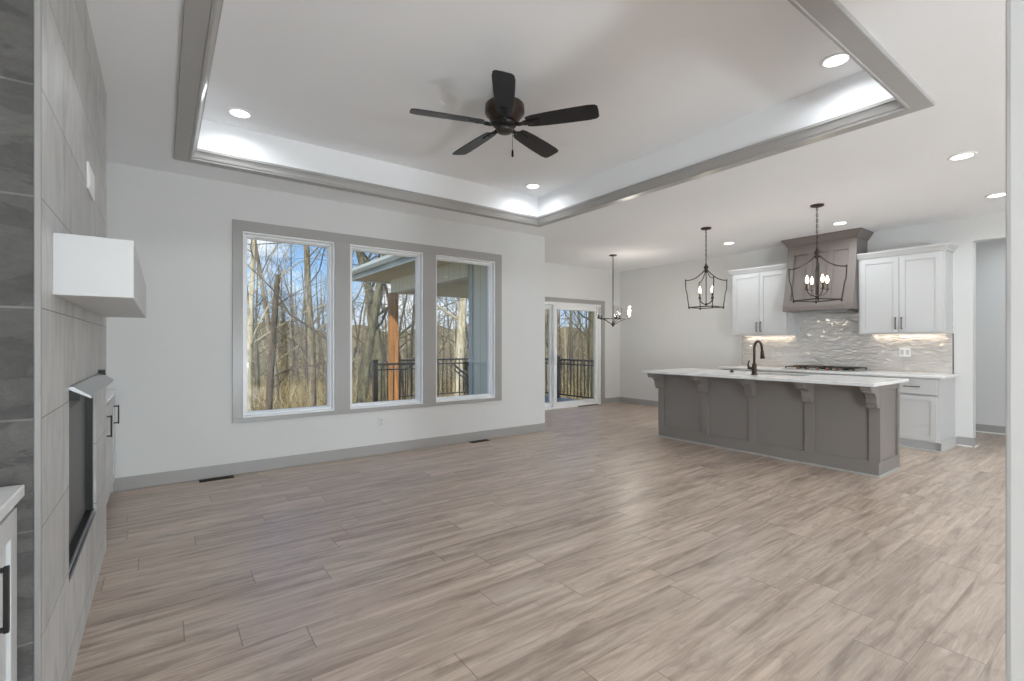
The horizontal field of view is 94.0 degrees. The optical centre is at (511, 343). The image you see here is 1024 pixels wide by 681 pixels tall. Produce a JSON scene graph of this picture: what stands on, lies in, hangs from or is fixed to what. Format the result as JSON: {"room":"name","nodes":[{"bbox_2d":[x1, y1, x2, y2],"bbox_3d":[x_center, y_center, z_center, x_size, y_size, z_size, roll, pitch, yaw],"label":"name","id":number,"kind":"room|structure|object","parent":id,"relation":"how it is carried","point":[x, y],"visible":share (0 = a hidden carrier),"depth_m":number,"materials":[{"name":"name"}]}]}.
{"room":"living room","nodes":[
{"label":"living room","id":0,"kind":"room"},
{"bbox_2d":[106,162,544,491],"bbox_3d":[-1.678,-0.132,5.286,5.205,2.743,0.150,0,0,-36],"label":"wall","id":1,"kind":"structure","parent":0,"point":[170,368],"depth_m":4.43,"materials":[{"name":"paint"}]},
{"bbox_2d":[243,231,333,417],"bbox_3d":[-2.262,-0.176,4.854,0.850,1.780,0.156,0,0,-36],"label":"window","id":2,"kind":"structure","parent":1,"relation":"in","point":[246,235],"depth_m":4.89,"materials":[{"name":"white plastic"}]},
{"bbox_2d":[113,397,619,491],"bbox_3d":[-0.523,1.184,7.017,8.105,0.112,1.604,0,0,-36],"label":"baseboard","id":3,"kind":"structure","parent":1,"relation":"attached to","point":[185,475],"depth_m":4.87,"materials":[{"name":"grey paint"}]},
{"bbox_2d":[232,219,501,423],"bbox_3d":[-1.383,-0.204,5.398,3.085,1.919,0.018,0,0,-36],"label":"trim","id":4,"kind":"structure","parent":1,"relation":"attached to","point":[342,242],"depth_m":5.08,"materials":[{"name":"grey paint"}]},
{"bbox_2d":[350,244,422,408],"bbox_3d":[-1.442,-0.176,5.455,0.860,1.780,0.156,0,0,-36],"label":"window","id":5,"kind":"structure","parent":1,"relation":"in","point":[418,256],"depth_m":5.64,"materials":[{"name":"white plastic"}]},
{"bbox_2d":[436,255,494,401],"bbox_3d":[-0.614,-0.176,6.062,0.867,1.780,0.156,0,0,-36],"label":"window","id":6,"kind":"structure","parent":1,"relation":"in","point":[490,265],"depth_m":6.26,"materials":[{"name":"white plastic"}]},
{"bbox_3d":[-1.728,1.190,5.355,5.205,5.300,0.020,0,0,-36],"label":"cladding","id":7,"kind":"object","parent":1,"relation":"attached to","visible":0},
{"bbox_2d":[352,255,468,284],"bbox_3d":[-0.104,-2.025,9.943,5.010,1.270,5.460,0,0,-36],"label":"porch roof","id":8,"kind":"structure","parent":7,"relation":"attached to","point":[384,269],"depth_m":9.48,"materials":[{"name":"paint"}]},
{"bbox_2d":[473,265,486,393],"bbox_3d":[-0.228,1.190,7.440,0.020,5.300,1.610,0,0,-36],"label":"wall","id":9,"kind":"structure","parent":0,"point":[479,271],"depth_m":7.84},
{"bbox_2d":[469,264,472,394],"bbox_3d":[-0.663,1.190,8.058,0.090,5.300,0.120,0,0,-36],"label":"trim","id":10,"kind":"structure","parent":9,"relation":"attached to","point":[470,265],"depth_m":8.02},
{"bbox_2d":[545,395,576,401],"bbox_3d":[-0.728,1.375,10.143,4.620,0.150,3.380,0,0,-36],"label":"deck","id":11,"kind":"object","parent":9,"relation":"attached to","point":[560,399],"visible":0.04,"depth_m":11.01,"materials":[{"name":"grey wood"}]},
{"bbox_2d":[388,293,397,400],"bbox_3d":[-2.660,0.090,10.697,0.200,2.420,0.200,0,0,-36],"label":"porch post","id":12,"kind":"object","parent":11,"relation":"on","point":[392,297],"visible":0.75,"depth_m":10.64,"materials":[{"name":"brown wood"}]},
{"bbox_2d":[391,263,468,293],"bbox_3d":[-1.664,-1.270,9.475,0.200,0.300,3.350,0,0,-36],"label":"beam","id":13,"kind":"structure","parent":12,"relation":"on","point":[453,272],"depth_m":8.81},
{"bbox_2d":[401,284,468,297],"bbox_3d":[-1.087,-1.270,11.851,3.540,0.300,0.200,0,0,-36],"label":"beam","id":14,"kind":"structure","parent":13,"relation":"attached to","point":[446,290],"depth_m":11.48,"materials":[{"name":"paint"}]},
{"bbox_2d":[372,359,414,401],"bbox_3d":[-2.066,0.800,9.025,1.156,1.000,0.096,0,0,-36],"label":"deck railing","id":15,"kind":"object","parent":11,"relation":"on","point":[375,364],"visible":0.45,"depth_m":8.77,"materials":[{"name":"black metal"}]},
{"bbox_2d":[398,356,468,399],"bbox_3d":[-1.268,0.800,11.718,3.308,1.000,0.096,0,0,-36],"label":"deck railing","id":16,"kind":"object","parent":11,"relation":"on","point":[399,357],"visible":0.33,"depth_m":11.42,"materials":[{"name":"black metal"}]},
{"bbox_2d":[454,364,468,395],"bbox_3d":[-0.847,1.207,10.415,0.950,1.534,0.040,0,0,-36],"label":"deck railing","id":17,"kind":"object","parent":11,"relation":"attached to","point":[458,368],"visible":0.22,"depth_m":10.25,"materials":[{"name":"black metal"}]},
{"bbox_2d":[557,356,593,398],"bbox_3d":[1.540,0.800,10.787,0.096,1.000,1.618,0,0,-36],"label":"deck railing","id":18,"kind":"object","parent":11,"relation":"on","point":[559,363],"visible":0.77,"depth_m":10.95,"materials":[{"name":"black metal"}]},
{"bbox_2d":[71,402,1005,680],"bbox_3d":[3.521,1.300,2.445,10.230,0.120,14.080,0,0,-36],"label":"floor","id":19,"kind":"structure","parent":0,"point":[594,545],"depth_m":2.60,"materials":[{"name":"brown wood"}]},
{"bbox_2d":[0,507,16,680],"bbox_3d":[-1.062,0.828,0.641,0.404,0.825,1.370,0,0,-36],"label":"base cabinet","id":20,"kind":"object","parent":19,"relation":"on","point":[8,525],"visible":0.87,"depth_m":1.23,"materials":[{"name":"paint"}]},
{"bbox_2d":[0,485,24,521],"bbox_3d":[-1.072,0.399,0.634,0.380,0.032,1.370,0,0,-36],"label":"countertop","id":21,"kind":"structure","parent":20,"relation":"on","point":[10,496],"depth_m":1.21,"materials":[{"name":"white stone"}]},
{"bbox_2d":[0,0,113,680],"bbox_3d":[-2.021,-0.132,2.005,0.472,2.743,1.956,0,0,-36],"label":"fireplace","id":22,"kind":"object","parent":19,"relation":"on","point":[54,380],"visible":1,"depth_m":1.41,"materials":[{"name":"tile"}]},
{"bbox_2d":[86,161,94,200],"bbox_3d":[-1.918,-0.734,2.168,0.010,0.132,0.302,0,0,-36],"label":"outlet plate","id":23,"kind":"object","parent":22,"relation":"attached to","point":[90,178],"visible":1,"depth_m":2.16,"materials":[{"name":"white plastic"}]},
{"bbox_2d":[69,369,113,400],"bbox_3d":[-1.865,0.175,2.140,0.062,0.070,1.002,0,0,-36],"label":"hood","id":24,"kind":"object","parent":22,"relation":"attached to","point":[88,383],"depth_m":1.95,"materials":[{"name":"black metal"}]},
{"bbox_2d":[52,232,145,317],"bbox_3d":[-1.785,-0.243,2.143,0.196,0.191,1.553,0,0,-36],"label":"mantel shelf","id":25,"kind":"object","parent":22,"relation":"attached to","point":[102,276],"visible":1,"depth_m":1.53,"materials":[{"name":"paint"}]},
{"bbox_2d":[106,396,118,504],"bbox_3d":[-3.038,0.828,3.335,0.404,0.825,1.388,0,0,-36],"label":"base cabinet","id":26,"kind":"object","parent":19,"relation":"on","point":[110,406],"visible":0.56,"depth_m":3.66,"materials":[{"name":"paint"}]},
{"bbox_2d":[106,389,116,403],"bbox_3d":[-3.048,0.399,3.328,0.380,0.032,1.388,0,0,-36],"label":"countertop","id":27,"kind":"structure","parent":26,"relation":"on","point":[110,393],"depth_m":3.63,"materials":[{"name":"white stone"}]},
{"bbox_2d":[199,475,233,482],"bbox_3d":[-2.693,1.238,4.359,0.270,0.004,0.095,0,0,-36],"label":"floor vent","id":28,"kind":"object","parent":19,"relation":"in","point":[230,476],"visible":1,"depth_m":4.36,"materials":[{"name":"black metal"}]},
{"bbox_2d":[201,476,231,481],"bbox_3d":[-2.693,1.238,4.359,0.250,0.003,0.075,0,0,-36],"label":"grille","id":29,"kind":"object","parent":28,"relation":"attached to","point":[224,477],"depth_m":4.36,"materials":[{"name":"black metal"}]},
{"bbox_2d":[647,373,899,477],"bbox_3d":[2.837,0.812,5.514,0.877,0.855,2.456,0,0,-36],"label":"kitchen island","id":30,"kind":"object","parent":19,"relation":"on","point":[854,429],"visible":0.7,"depth_m":5.04,"materials":[{"name":"paint"}]},
{"bbox_2d":[642,368,908,386],"bbox_3d":[2.822,0.370,5.479,0.970,0.030,2.500,0,0,-36],"label":"island countertop","id":31,"kind":"structure","parent":30,"relation":"on","point":[770,376],"depth_m":5.08,"materials":[{"name":"white stone"}]},
{"bbox_2d":[747,340,764,374],"bbox_3d":[2.775,0.161,5.430,0.244,0.388,0.115,0,0,-36],"label":"kitchen faucet","id":32,"kind":"object","parent":31,"relation":"on","point":[753,368],"visible":1,"depth_m":5.35,"materials":[{"name":"brown metal"}]},
{"bbox_2d":[779,371,855,375],"bbox_3d":[4.339,0.821,6.631,0.715,0.838,0.940,0,0,-36],"label":"base cabinet","id":33,"kind":"object","parent":19,"relation":"on","point":[779,371],"visible":0.03,"depth_m":6.42,"materials":[{"name":"paint"}]},
{"bbox_2d":[887,376,955,451],"bbox_3d":[4.957,0.821,5.791,0.717,0.838,0.502,0,0,-36],"label":"base cabinet","id":34,"kind":"object","parent":19,"relation":"on","point":[927,405],"visible":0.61,"depth_m":5.57,"materials":[{"name":"paint"}]},
{"bbox_2d":[718,365,958,378],"bbox_3d":[4.332,0.387,6.660,0.693,0.030,2.700,0,0,-36],"label":"countertop","id":35,"kind":"structure","parent":34,"relation":"on","point":[762,368],"depth_m":6.04,"materials":[{"name":"white stone"}]},
{"bbox_2d":[782,365,869,371],"bbox_3d":[4.344,0.349,6.641,0.520,0.046,0.895,0,0,-36],"label":"gas cooktop","id":36,"kind":"object","parent":35,"relation":"in","point":[795,367],"visible":1,"depth_m":6.52,"materials":[{"name":"metal"}]},
{"bbox_2d":[85,0,1005,271],"bbox_3d":[3.521,-1.716,2.445,10.230,0.427,14.080,0,0,-36],"label":"ceiling","id":37,"kind":"structure","parent":0,"point":[330,87],"depth_m":3.44,"materials":[{"name":"paint"}]},
{"bbox_2d":[227,107,252,118],"bbox_3d":[-2.139,-1.806,3.758,0.180,0.008,0.180,0,0,-36],"label":"recessed light","id":38,"kind":"object","parent":37,"relation":"in","point":[240,113],"visible":1,"depth_m":3.76,"materials":[{"name":"white plastic"}]},
{"bbox_2d":[409,70,598,157],"bbox_3d":[-0.004,-1.567,3.387,1.229,0.486,1.289,0,0,18],"label":"ceiling fan","id":39,"kind":"object","parent":37,"relation":"hanging from","point":[504,111],"visible":1,"depth_m":3.31,"materials":[{"name":"black metal"}]},
{"bbox_2d":[525,183,540,188],"bbox_3d":[0.242,-1.806,5.505,0.180,0.008,0.180,0,0,-36],"label":"recessed light","id":40,"kind":"object","parent":37,"relation":"in","point":[532,185],"visible":1,"depth_m":5.50,"materials":[{"name":"white plastic"}]},
{"bbox_2d":[174,0,934,226],"bbox_3d":[-0.044,-1.514,3.412,3.808,0.087,3.869,0,0,-36],"label":"trim","id":41,"kind":"structure","parent":37,"relation":"attached to","point":[201,18],"depth_m":3.26,"materials":[{"name":"grey paint"}]},
{"bbox_2d":[596,254,631,326],"bbox_3d":[1.710,-0.890,8.172,0.611,1.225,0.588,0,0,-36],"label":"chandelier","id":42,"kind":"object","parent":37,"relation":"hanging from","point":[611,255],"visible":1,"depth_m":8.10,"materials":[{"name":"metal"}]},
{"bbox_2d":[685,227,726,309],"bbox_3d":[2.535,-0.975,6.241,0.387,1.056,0.388,0,0,-42],"label":"cage pendant light","id":43,"kind":"object","parent":37,"relation":"hanging from","point":[706,267],"visible":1,"depth_m":6.23,"materials":[{"name":"brown metal"}]},
{"bbox_2d":[788,203,846,302],"bbox_3d":[3.322,-0.975,5.202,0.387,1.056,0.387,0,0,-15],"label":"cage pendant light","id":44,"kind":"object","parent":37,"relation":"hanging from","point":[817,251],"visible":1,"depth_m":5.20,"materials":[{"name":"metal"}]},
{"bbox_2d":[819,52,850,68],"bbox_3d":[2.071,-1.806,3.055,0.180,0.008,0.180,0,0,-36],"label":"recessed light","id":45,"kind":"object","parent":37,"relation":"in","point":[835,60],"visible":0.91,"depth_m":3.05,"materials":[{"name":"white plastic"}]},
{"bbox_2d":[947,152,977,160],"bbox_3d":[3.615,-1.499,3.838,0.180,0.008,0.180,0,0,-36],"label":"recessed light","id":46,"kind":"object","parent":37,"relation":"in","point":[965,155],"visible":1,"depth_m":3.84,"materials":[{"name":"white plastic"}]},
{"bbox_2d":[985,192,1005,197],"bbox_3d":[4.923,-1.499,4.849,0.180,0.008,0.180,0,0,-36],"label":"recessed light","id":47,"kind":"object","parent":37,"relation":"in","point":[995,195],"visible":0.87,"depth_m":4.85,"materials":[{"name":"white plastic"}]},
{"bbox_2d":[545,262,619,397],"bbox_3d":[0.854,-0.132,9.114,3.705,2.743,0.150,0,0,-36],"label":"wall","id":48,"kind":"structure","parent":0,"point":[561,280],"depth_m":9.75,"materials":[{"name":"paint"}]},
{"bbox_2d":[545,302,600,409],"bbox_3d":[0.789,0.235,9.054,2.420,2.010,0.170,0,0,-36],"label":"door","id":49,"kind":"structure","parent":48,"relation":"in","point":[552,307],"depth_m":9.13,"materials":[{"name":"white plastic"}]},
{"bbox_2d":[545,297,604,403],"bbox_3d":[0.839,0.191,8.998,2.624,2.098,0.018,0,0,-36],"label":"trim","id":50,"kind":"structure","parent":48,"relation":"attached to","point":[554,299],"depth_m":9.71,"materials":[{"name":"grey paint"}]},
{"bbox_2d":[620,212,1005,444],"bbox_3d":[6.399,-0.132,4.549,0.140,2.743,13.770,0,0,-36],"label":"wall","id":51,"kind":"structure","parent":0,"point":[661,332],"depth_m":8.35,"materials":[{"name":"paint"}]},
{"bbox_2d":[728,263,798,336],"bbox_3d":[3.929,-0.637,7.453,0.405,1.065,0.965,0,0,-36],"label":"upper cabinet","id":52,"kind":"object","parent":51,"relation":"attached to","point":[757,292],"visible":0.97,"depth_m":7.33,"materials":[{"name":"paint"}]},
{"bbox_2d":[620,397,1005,447],"bbox_3d":[6.909,1.184,4.923,1.434,0.112,13.770,0,0,-36],"label":"baseboard","id":53,"kind":"structure","parent":51,"relation":"attached to","point":[968,441],"depth_m":6.59,"materials":[{"name":"grey paint"}]},
{"bbox_2d":[781,227,873,313],"bbox_3d":[4.382,-0.967,6.710,0.553,1.070,0.996,0,0,-36],"label":"range hood","id":54,"kind":"object","parent":51,"relation":"attached to","point":[842,247],"visible":0.91,"depth_m":6.53,"materials":[{"name":"paint"}]},
{"bbox_2d":[742,312,953,373],"bbox_3d":[4.597,-0.094,6.878,0.011,0.932,2.633,0,0,-36],"label":"tile backsplash","id":55,"kind":"structure","parent":51,"relation":"attached to","point":[823,339],"depth_m":6.72,"materials":[{"name":"white tile"}]},
{"bbox_2d":[899,348,910,356],"bbox_3d":[5.091,0.117,6.191,0.008,0.115,0.115,0,0,-36],"label":"electrical outlet","id":56,"kind":"object","parent":55,"relation":"attached to","point":[903,352],"visible":1,"depth_m":6.18,"materials":[{"name":"white plastic"}]},
{"bbox_2d":[857,242,957,334],"bbox_3d":[4.955,-0.637,6.054,0.405,1.065,0.965,0,0,-36],"label":"upper cabinet","id":57,"kind":"object","parent":51,"relation":"attached to","point":[904,291],"visible":1,"depth_m":5.89,"materials":[{"name":"paint"}]},
{"bbox_2d":[957,431,1005,447],"bbox_3d":[8.182,1.231,3.165,1.432,0.018,9.430,0,0,-36],"label":"trim","id":58,"kind":"structure","parent":51,"relation":"attached to","point":[976,431],"depth_m":6.46,"materials":[{"name":"white paint"}]},
{"bbox_2d":[976,239,1005,426],"bbox_3d":[8.265,-0.132,3.332,1.430,2.743,9.600,0,0,-36],"label":"wall","id":59,"kind":"structure","parent":0,"point":[990,255],"depth_m":6.58,"materials":[{"name":"paint"}]},
{"bbox_2d":[1006,0,1023,680],"bbox_3d":[1.919,-0.132,0.702,0.135,2.743,1.662,0,0,-36],"label":"wall","id":60,"kind":"structure","parent":0,"point":[1014,9],"depth_m":1.32,"materials":[{"name":"paint"}]},
{"label":"outside","id":61,"kind":"structure","parent":0,"visible":0},
{"bbox_2d":[253,321,587,381],"bbox_3d":[-18.763,0.389,76.328,240.000,14.623,134.700,0,0,-36],"label":"ground","id":62,"kind":"structure","parent":61,"point":[353,328],"depth_m":110.19,"materials":[{"name":"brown plant"}]},
{"bbox_2d":[247,241,288,407],"bbox_3d":[-17.493,-0.750,33.533,4.733,14.710,8.491,0,0,0],"label":"bare tree","id":63,"kind":"object","parent":62,"relation":"on","point":[257,376],"visible":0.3,"depth_m":32.11,"materials":[{"name":"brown plant"}]},
{"bbox_2d":[255,261,296,348],"bbox_3d":[-28.114,-3.200,56.776,8.391,17.916,6.469,0,0,-12],"label":"bare tree","id":64,"kind":"object","parent":62,"relation":"on","point":[270,261],"visible":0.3,"depth_m":56.54,"materials":[{"name":"grey plant"}]},
{"bbox_2d":[253,293,299,384],"bbox_3d":[-22.219,0.580,43.503,4.358,13.544,7.818,0,0,-44],"label":"bare tree","id":65,"kind":"object","parent":62,"relation":"on","point":[269,293],"visible":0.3,"depth_m":43.02,"materials":[{"name":"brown plant"}]},
{"bbox_2d":[247,256,311,375],"bbox_3d":[-16.010,-0.218,31.971,5.265,13.645,6.416,0,0,-33],"label":"bare tree","id":66,"kind":"object","parent":62,"relation":"on","point":[275,256],"visible":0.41,"depth_m":32.28,"materials":[{"name":"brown plant"}]},
{"bbox_2d":[247,247,315,399],"bbox_3d":[-17.543,-1.595,34.403,9.657,16.874,8.693,0,0,-41],"label":"bare tree","id":67,"kind":"object","parent":62,"relation":"on","point":[248,247],"visible":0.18,"depth_m":34.59,"materials":[{"name":"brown plant"}]},
{"bbox_2d":[258,260,307,369],"bbox_3d":[-21.561,-0.737,44.774,6.879,16.318,7.835,0,0,-17],"label":"bare tree","id":68,"kind":"object","parent":62,"relation":"on","point":[262,260],"visible":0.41,"depth_m":43.79,"materials":[{"name":"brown plant"}]},
{"bbox_2d":[252,245,318,381],"bbox_3d":[-17.681,-0.733,39.258,7.083,15.665,10.499,0,0,32],"label":"bare tree","id":69,"kind":"object","parent":62,"relation":"on","point":[293,307],"visible":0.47,"depth_m":39.88,"materials":[{"name":"grey plant"}]},
{"bbox_2d":[259,266,317,393],"bbox_3d":[-21.074,-0.629,43.765,7.614,16.192,6.248,0,0,8],"label":"bare tree","id":70,"kind":"object","parent":62,"relation":"on","point":[285,341],"visible":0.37,"depth_m":43.48,"materials":[{"name":"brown plant"}]},
{"bbox_2d":[261,244,326,379],"bbox_3d":[-22.101,-2.958,49.962,8.560,19.362,10.656,0,0,-15],"label":"bare tree","id":71,"kind":"object","parent":62,"relation":"on","point":[290,273],"visible":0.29,"depth_m":49.92,"materials":[{"name":"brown plant"}]},
{"bbox_2d":[265,266,326,409],"bbox_3d":[-6.473,1.162,15.044,2.749,7.382,3.274,0,0,18],"label":"bare tree","id":72,"kind":"object","parent":62,"relation":"on","point":[271,359],"visible":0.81,"depth_m":14.84,"materials":[{"name":"brown plant"}]},
{"bbox_2d":[247,247,362,402],"bbox_3d":[-15.273,-1.638,33.870,8.538,16.574,9.485,0,0,-42],"label":"bare tree","id":73,"kind":"object","parent":62,"relation":"on","point":[305,328],"visible":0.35,"depth_m":34.70,"materials":[{"name":"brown plant"}]},
{"bbox_2d":[285,251,326,379],"bbox_3d":[-17.896,-0.760,42.114,8.998,15.589,5.016,0,0,37],"label":"bare tree","id":74,"kind":"object","parent":62,"relation":"on","point":[319,337],"visible":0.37,"depth_m":41.38,"materials":[{"name":"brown plant"}]},
{"bbox_2d":[286,255,325,356],"bbox_3d":[-21.866,-1.913,51.324,6.979,18.087,8.505,0,0,-29],"label":"bare tree","id":75,"kind":"object","parent":62,"relation":"on","point":[287,255],"visible":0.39,"depth_m":50.78,"materials":[{"name":"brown plant"}]},
{"bbox_2d":[247,244,368,404],"bbox_3d":[-4.248,-4.927,13.296,9.350,19.202,10.201,0,0,-3],"label":"bare tree","id":76,"kind":"object","parent":62,"relation":"on","point":[272,289],"visible":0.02,"depth_m":13.90,"materials":[{"name":"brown plant"}]},
{"bbox_2d":[289,270,326,395],"bbox_3d":[-16.131,-0.810,40.028,5.551,15.375,7.200,0,0,3],"label":"bare tree","id":77,"kind":"object","parent":62,"relation":"on","point":[324,333],"visible":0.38,"depth_m":40.34,"materials":[{"name":"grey plant"}]},
{"bbox_2d":[247,239,387,410],"bbox_3d":[-7.710,-4.437,16.905,9.704,18.915,8.480,0,0,41],"label":"bare tree","id":78,"kind":"object","parent":62,"relation":"on","point":[250,336],"visible":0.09,"depth_m":16.84,"materials":[{"name":"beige plant"}]},
{"bbox_2d":[247,242,387,408],"bbox_3d":[-11.414,-3.099,21.873,9.487,17.106,9.160,0,0,36],"label":"bare tree","id":79,"kind":"object","parent":62,"relation":"on","point":[262,288],"visible":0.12,"depth_m":21.85,"materials":[{"name":"grey plant"}]},
{"bbox_2d":[297,274,364,376],"bbox_3d":[-11.755,-0.079,31.577,5.445,12.916,6.202,0,0,14],"label":"bare tree","id":80,"kind":"object","parent":62,"relation":"on","point":[317,274],"visible":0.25,"depth_m":31.97,"materials":[{"name":"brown plant"}]},
{"bbox_2d":[298,252,378,384],"bbox_3d":[-17.565,-1.539,46.854,10.784,18.683,6.012,0,0,30],"label":"bare tree","id":81,"kind":"object","parent":62,"relation":"on","point":[366,252],"visible":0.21,"depth_m":46.31,"materials":[{"name":"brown plant"}]},
{"bbox_2d":[304,245,378,406],"bbox_3d":[-8.022,-5.260,19.416,10.024,20.504,9.317,0,0,-17],"label":"bare tree","id":82,"kind":"object","parent":62,"relation":"on","point":[307,280],"visible":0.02,"depth_m":17.98,"materials":[{"name":"grey plant"}]},
{"bbox_2d":[317,282,381,396],"bbox_3d":[-10.634,-0.264,32.257,6.182,13.201,4.766,0,0,-3],"label":"bare tree","id":83,"kind":"object","parent":62,"relation":"on","point":[364,313],"visible":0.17,"depth_m":31.98,"materials":[{"name":"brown plant"}]},
{"bbox_2d":[286,247,414,402],"bbox_3d":[-5.803,-5.116,17.952,7.518,19.923,12.013,0,0,-18],"label":"bare tree","id":84,"kind":"object","parent":62,"relation":"on","point":[363,384],"visible":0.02,"depth_m":17.18,"materials":[{"name":"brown plant"}]},
{"bbox_2d":[247,243,468,400],"bbox_3d":[-6.640,-4.587,22.070,12.601,19.458,12.179,0,0,16],"label":"bare tree","id":85,"kind":"object","parent":62,"relation":"on","point":[378,346],"visible":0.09,"depth_m":20.46,"materials":[{"name":"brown plant"}]},
{"bbox_2d":[323,282,407,376],"bbox_3d":[-10.805,-0.551,35.617,7.975,13.935,7.179,0,0,-21],"label":"bare tree","id":86,"kind":"object","parent":62,"relation":"on","point":[362,282],"visible":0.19,"depth_m":36.09,"materials":[{"name":"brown plant"}]},
{"bbox_2d":[352,263,385,370],"bbox_3d":[-15.796,-0.912,49.322,9.483,17.231,7.617,0,0,-20],"label":"bare tree","id":87,"kind":"object","parent":62,"relation":"on","point":[359,332],"visible":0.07,"depth_m":48.52,"materials":[{"name":"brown plant"}]},
{"bbox_2d":[278,244,468,399],"bbox_3d":[-6.268,-3.046,27.514,14.016,17.947,9.127,0,0,-43],"label":"bare tree","id":88,"kind":"object","parent":62,"relation":"on","point":[296,244],"visible":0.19,"depth_m":26.89,"materials":[{"name":"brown plant"}]},
{"bbox_2d":[311,247,437,359],"bbox_3d":[-8.486,-2.954,30.534,8.706,18.590,6.712,0,0,-13],"label":"bare tree","id":89,"kind":"object","parent":62,"relation":"on","point":[311,247],"visible":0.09,"depth_m":30.49,"materials":[{"name":"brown plant"}]},
{"bbox_2d":[319,254,450,396],"bbox_3d":[-9.967,-1.681,36.383,10.964,16.359,7.397,0,0,-42],"label":"bare tree","id":90,"kind":"object","parent":62,"relation":"on","point":[375,254],"visible":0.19,"depth_m":35.23,"materials":[{"name":"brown plant"}]},
{"bbox_2d":[357,301,414,383],"bbox_3d":[-10.906,0.012,44.853,8.244,14.283,4.596,0,0,-41],"label":"bare tree","id":91,"kind":"object","parent":62,"relation":"on","point":[403,301],"visible":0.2,"depth_m":45.71,"materials":[{"name":"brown plant"}]},
{"bbox_2d":[352,282,468,395],"bbox_3d":[-1.975,-4.414,19.942,9.829,18.904,9.746,0,0,-9],"label":"bare tree","id":92,"kind":"object","parent":62,"relation":"on","point":[461,324],"visible":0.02,"depth_m":19.41,"materials":[{"name":"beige plant"}]},
{"bbox_2d":[383,294,438,390],"bbox_3d":[-11.114,-2.011,51.036,8.735,18.652,6.735,0,0,20],"label":"bare tree","id":93,"kind":"object","parent":62,"relation":"on","point":[399,294],"visible":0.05,"depth_m":50.39,"materials":[{"name":"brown plant"}]},
{"bbox_2d":[354,295,468,387],"bbox_3d":[-8.262,-2.230,39.685,9.959,17.402,8.965,0,0,25],"label":"bare tree","id":94,"kind":"object","parent":62,"relation":"on","point":[412,328],"visible":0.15,"depth_m":38.60,"materials":[{"name":"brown plant"}]},
{"bbox_2d":[357,294,466,367],"bbox_3d":[-9.022,-1.556,40.761,10.932,16.312,7.376,0,0,-29],"label":"bare tree","id":95,"kind":"object","parent":62,"relation":"on","point":[400,325],"visible":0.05,"depth_m":39.78,"materials":[{"name":"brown plant"}]},
{"bbox_2d":[247,279,593,395],"bbox_3d":[-13.115,-2.864,69.597,119.262,21.447,110.189,0,0,-36],"label":"woods","id":96,"kind":"object","parent":62,"relation":"on","point":[562,324],"visible":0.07,"depth_m":48.41,"materials":[{"name":"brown plant"}]},
{"bbox_2d":[247,345,593,410],"bbox_3d":[-10.985,2.466,52.422,93.932,10.240,86.955,0,0,-36],"label":"brush","id":97,"kind":"object","parent":62,"relation":"on","point":[291,400],"visible":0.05,"depth_m":30.29,"materials":[{"name":"brown plant"}]},
{"bbox_2d":[398,296,467,390],"bbox_3d":[-6.903,-2.766,38.181,5.864,18.222,10.518,0,0,-17],"label":"bare tree","id":98,"kind":"object","parent":62,"relation":"on","point":[405,296],"visible":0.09,"depth_m":36.41,"materials":[{"name":"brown plant"}]},
{"bbox_2d":[407,296,468,394],"bbox_3d":[-3.047,-2.175,24.564,10.323,15.778,8.470,0,0,8],"label":"bare tree","id":99,"kind":"object","parent":62,"relation":"on","point":[465,356],"visible":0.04,"depth_m":26.03,"materials":[{"name":"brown plant"}]},
{"bbox_2d":[437,297,468,368],"bbox_3d":[-5.310,-0.921,41.628,6.578,15.605,7.492,0,0,2],"label":"bare tree","id":100,"kind":"object","parent":62,"relation":"on","point":[445,297],"visible":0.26,"depth_m":42.40,"materials":[{"name":"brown plant"}]},
{"bbox_2d":[437,301,468,385],"bbox_3d":[-2.385,0.066,29.452,5.308,11.739,7.867,0,0,15],"label":"bare tree","id":101,"kind":"object","parent":62,"relation":"on","point":[466,332],"visible":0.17,"depth_m":29.86,"materials":[{"name":"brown plant"}]},
{"bbox_2d":[437,298,468,361],"bbox_3d":[-5.446,-1.695,49.459,6.551,18.144,8.497,0,0,40],"label":"bare tree","id":102,"kind":"object","parent":62,"relation":"on","point":[446,298],"visible":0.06,"depth_m":49.46,"materials":[{"name":"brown plant"}]},
{"bbox_2d":[468,298,546,394],"bbox_3d":[0.989,-4.470,23.265,7.601,19.326,8.336,0,0,21],"label":"bare tree","id":103,"kind":"object","parent":62,"relation":"on","point":[468,298],"visible":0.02,"depth_m":21.28,"materials":[{"name":"grey plant"}]},
{"bbox_2d":[547,311,576,373],"bbox_3d":[6.129,-0.544,53.487,7.264,16.065,10.766,0,0,1],"label":"bare tree","id":104,"kind":"object","parent":62,"relation":"on","point":[558,311],"visible":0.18,"depth_m":54.07,"materials":[{"name":"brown plant"}]},
{"bbox_2d":[547,310,587,398],"bbox_3d":[4.614,-2.309,34.140,6.330,16.587,8.818,0,0,34],"label":"bare tree","id":105,"kind":"object","parent":62,"relation":"on","point":[571,347],"visible":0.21,"depth_m":33.65,"materials":[{"name":"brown plant"}]},
{"bbox_2d":[557,312,585,373],"bbox_3d":[4.949,0.225,50.190,6.440,13.412,5.654,0,0,-27],"label":"bare tree","id":106,"kind":"object","parent":62,"relation":"on","point":[562,312],"visible":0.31,"depth_m":50.33,"materials":[{"name":"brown plant"}]},
{"bbox_2d":[565,310,586,376],"bbox_3d":[7.361,-0.329,50.428,5.602,14.518,6.827,0,0,-17],"label":"bare tree","id":107,"kind":"object","parent":62,"relation":"on","point":[580,333],"visible":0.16,"depth_m":49.92,"materials":[{"name":"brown plant"}]},
{"bbox_2d":[559,310,593,396],"bbox_3d":[4.869,-5.099,22.990,9.658,20.690,10.336,0,0,12],"label":"bare tree","id":108,"kind":"object","parent":62,"relation":"on","point":[590,317],"visible":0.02,"depth_m":23.81,"materials":[{"name":"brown plant"}]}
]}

